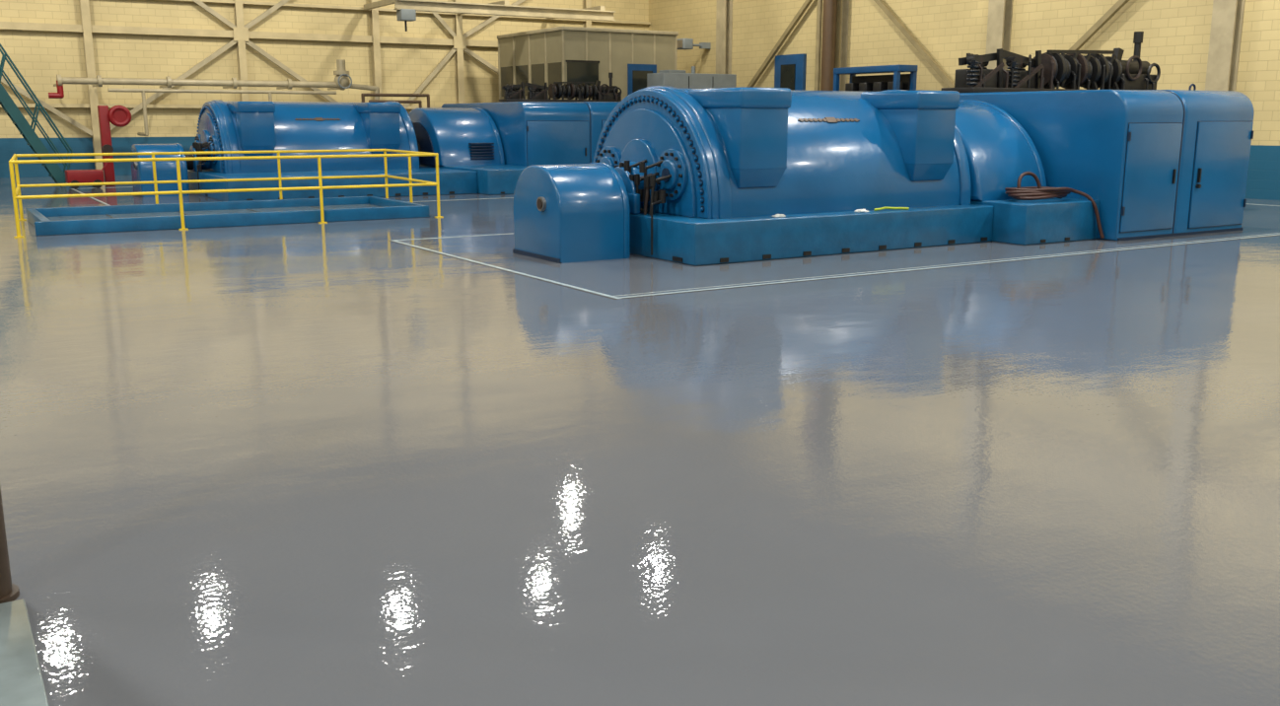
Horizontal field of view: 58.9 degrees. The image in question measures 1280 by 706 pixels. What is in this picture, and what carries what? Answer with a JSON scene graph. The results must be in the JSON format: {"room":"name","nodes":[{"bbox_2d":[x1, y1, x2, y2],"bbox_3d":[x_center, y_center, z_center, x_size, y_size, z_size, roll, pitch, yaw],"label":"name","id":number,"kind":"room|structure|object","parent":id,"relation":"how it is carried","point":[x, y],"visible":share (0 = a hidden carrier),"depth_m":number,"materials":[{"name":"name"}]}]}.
{"room":"power station hall","nodes":[
{"label":"power station hall","id":0,"kind":"room"},
{"bbox_2d":[0,0,648,177],"bbox_3d":[-15.531,-10.441,32.663,37.800,10.500,0.300,-7,14,-31],"label":"wall","id":1,"kind":"structure","parent":0,"point":[38,56],"depth_m":34.32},
{"bbox_2d":[0,0,650,169],"bbox_3d":[-15.499,-10.030,32.407,37.400,9.800,0.260,-7,14,-31],"label":"steel frame","id":2,"kind":"object","parent":1,"relation":"attached to","point":[241,34],"depth_m":34.68,"materials":[{"name":"beige metal"}]},
{"bbox_2d":[48,59,379,136],"bbox_3d":[-12.374,-7.125,33.663,9.280,3.200,1.725,-7,14,-31],"label":"pipe","id":3,"kind":"object","parent":2,"relation":"attached to","point":[341,82],"visible":0.88,"depth_m":32.91,"materials":[{"name":"beige metal"}]},
{"bbox_2d":[363,0,615,31],"bbox_3d":[-4.936,-10.649,36.503,7.400,1.050,3.920,-7,14,-31],"label":"beam","id":4,"kind":"structure","parent":2,"relation":"attached to","point":[405,9],"depth_m":34.80,"materials":[{"name":"beige metal"}]},
{"bbox_2d":[0,174,1279,705],"bbox_3d":[-3.656,-1.292,14.861,37.500,0.204,45.000,-7,14,-31],"label":"floor","id":5,"kind":"structure","parent":0,"point":[329,463],"depth_m":5.46,"materials":[{"name":"grey concrete"}]},
{"bbox_2d":[0,487,19,603],"bbox_3d":[-2.285,-4.273,2.907,0.200,10.490,0.200,-7,14,-31],"label":"steel post","id":6,"kind":"object","parent":5,"relation":"on","point":[9,592],"visible":0.91,"depth_m":3.94,"materials":[{"name":"brown metal"}]},
{"bbox_2d":[0,599,48,705],"bbox_3d":[-2.270,1.015,3.187,1.040,0.020,1.150,-7,14,-31],"label":"base plate","id":7,"kind":"object","parent":5,"relation":"on","point":[22,683],"visible":1,"depth_m":3.47,"materials":[{"name":"metal"}]},
{"bbox_2d":[0,43,72,187],"bbox_3d":[-16.302,-6.570,26.410,5.171,5.467,1.000,-7,14,-31],"label":"stairway","id":8,"kind":"structure","parent":5,"relation":"on","point":[28,132],"depth_m":27.37,"materials":[{"name":"teal metal"}]},
{"bbox_2d":[65,155,112,188],"bbox_3d":[-13.331,-4.397,27.491,1.066,0.761,0.580,-7,14,-31],"label":"cart","id":9,"kind":"object","parent":5,"relation":"on","point":[71,176],"visible":0.81,"depth_m":27.25,"materials":[{"name":"red metal"}]},
{"bbox_2d":[97,105,131,186],"bbox_3d":[-12.939,-5.129,28.072,0.730,1.960,0.400,-7,14,-31],"label":"hose reel","id":10,"kind":"object","parent":5,"relation":"on","point":[118,115],"visible":0.95,"depth_m":27.85,"materials":[{"name":"metal"}]},
{"bbox_2d":[46,204,382,220],"bbox_3d":[-6.815,-2.275,18.963,5.590,0.064,2.600,-7,14,-31],"label":"hatch cover","id":11,"kind":"object","parent":5,"relation":"on","point":[106,216],"visible":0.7,"depth_m":19.52,"materials":[{"name":"metal"}]},
{"bbox_2d":[8,148,443,238],"bbox_3d":[-6.819,-2.771,18.858,6.620,1.078,3.200,-7,14,-31],"label":"safety railing","id":12,"kind":"object","parent":5,"relation":"on","point":[16,191],"visible":0.96,"depth_m":18.55,"materials":[{"name":"yellow metal"}]},
{"bbox_2d":[26,196,429,235],"bbox_3d":[-6.862,-2.335,18.921,5.960,0.200,2.860,-7,14,-31],"label":"curb","id":13,"kind":"object","parent":5,"relation":"on","point":[391,208],"visible":0.89,"depth_m":18.45,"materials":[{"name":"blue paint"}]},
{"bbox_2d":[130,72,621,201],"bbox_3d":[-5.386,-5.371,27.096,12.468,2.829,6.711,-7,14,-31],"label":"turbine generator","id":14,"kind":"object","parent":5,"relation":"on","point":[482,148],"visible":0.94,"depth_m":25.75,"materials":[{"name":"blue paint"}]},
{"bbox_2d":[408,107,504,165],"bbox_3d":[-5.009,-5.410,28.196,2.170,1.380,3.118,-7,14,-31],"label":"hood","id":15,"kind":"object","parent":14,"relation":"attached to","point":[461,136],"depth_m":27.37,"materials":[{"name":"blue paint"}]},
{"bbox_2d":[360,93,429,107],"bbox_3d":[-6.591,-6.140,32.049,2.489,2.326,0.166,-7,14,-31],"label":"pipes","id":16,"kind":"object","parent":5,"relation":"on","point":[363,96],"visible":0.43,"depth_m":31.75,"materials":[{"name":"metal"}]},
{"bbox_2d":[497,26,678,102],"bbox_3d":[-1.759,-8.197,37.069,4.170,4.320,4.570,-7,14,-31],"label":"control room","id":17,"kind":"object","parent":5,"relation":"on","point":[549,55],"visible":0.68,"depth_m":35.08,"materials":[{"name":"beige paint"}]},
{"bbox_2d":[646,66,736,88],"bbox_3d":[1.556,-6.922,33.795,2.600,3.150,0.940,-7,14,-31],"label":"tall cabinet","id":18,"kind":"object","parent":5,"relation":"on","point":[678,79],"visible":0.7,"depth_m":33.09,"materials":[{"name":"grey metal"}]},
{"bbox_2d":[814,0,837,90],"bbox_3d":[5.456,-9.795,33.244,0.400,9.000,0.900,-7,14,-31],"label":"steel column","id":19,"kind":"structure","parent":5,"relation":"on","point":[827,15],"depth_m":33.22,"materials":[{"name":"beige metal"}]},
{"bbox_2d":[833,64,918,91],"bbox_3d":[6.360,-6.294,31.084,0.720,3.020,2.550,-7,14,-31],"label":"support frame","id":20,"kind":"object","parent":5,"relation":"on","point":[897,81],"visible":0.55,"depth_m":30.54,"materials":[{"name":"blue metal"}]},
{"bbox_2d":[512,31,1254,266],"bbox_3d":[4.658,-3.450,17.024,14.090,3.151,5.305,-7,14,-31],"label":"turbine generator","id":21,"kind":"object","parent":5,"relation":"on","point":[691,177],"visible":1,"depth_m":14.84,"materials":[{"name":"blue paint"}]},
{"bbox_2d":[771,213,785,216],"bbox_3d":[1.663,-1.655,13.627,0.210,0.034,0.108,-7,14,-31],"label":"rag","id":22,"kind":"object","parent":21,"relation":"on","point":[775,215],"visible":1,"depth_m":13.60,"materials":[{"name":"white fabric"}]},
{"bbox_2d":[854,209,869,212],"bbox_3d":[2.801,-1.803,14.323,0.248,0.039,0.126,-7,14,-31],"label":"rag","id":23,"kind":"object","parent":21,"relation":"on","point":[857,210],"visible":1,"depth_m":14.28,"materials":[{"name":"white fabric"}]},
{"bbox_2d":[873,207,909,211],"bbox_3d":[3.212,-1.851,14.520,0.524,0.047,0.083,-5,13,-21],"label":"strap","id":24,"kind":"object","parent":21,"relation":"on","point":[881,208],"visible":1,"depth_m":14.53,"materials":[{"name":"yellow fabric"}]},
{"bbox_2d":[955,99,1046,201],"bbox_3d":[4.422,-3.090,16.993,1.400,1.380,3.117,-7,14,-31],"label":"hood","id":25,"kind":"object","parent":21,"relation":"attached to","point":[998,149],"depth_m":15.94,"materials":[{"name":"blue paint"}]},
{"bbox_2d":[1004,171,1104,238],"bbox_3d":[5.640,-2.046,15.677,1.404,0.904,0.703,-3,12,-16],"label":"coiled hose","id":26,"kind":"object","parent":21,"relation":"on","point":[1037,192],"visible":1,"depth_m":15.38,"materials":[{"name":"rubber"}]},
{"bbox_2d":[648,0,1279,200],"bbox_3d":[12.373,-8.560,23.583,0.300,10.500,45.000,-7,14,-31],"label":"wall","id":27,"kind":"structure","parent":0,"point":[1176,33],"depth_m":28.44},
{"bbox_2d":[677,38,711,50],"bbox_3d":[1.841,-10.584,38.902,1.210,0.350,0.500,-7,14,-31],"label":"floodlight","id":28,"kind":"object","parent":27,"relation":"attached to","point":[682,43],"visible":0.83,"depth_m":38.56,"materials":[{"name":"metal"}]},
{"bbox_2d":[774,53,806,90],"bbox_3d":[4.686,-7.580,35.861,0.195,3.600,1.400,-7,14,-31],"label":"door","id":29,"kind":"structure","parent":27,"relation":"in","point":[789,69],"depth_m":35.44,"materials":[{"name":"blue metal"}]},
{"bbox_2d":[715,0,1245,91],"bbox_3d":[12.238,-8.141,23.283,0.310,9.800,44.300,-7,14,-31],"label":"steel frame","id":30,"kind":"object","parent":27,"relation":"attached to","point":[1227,15],"depth_m":28.46,"materials":[{"name":"beige paint"}]}
]}

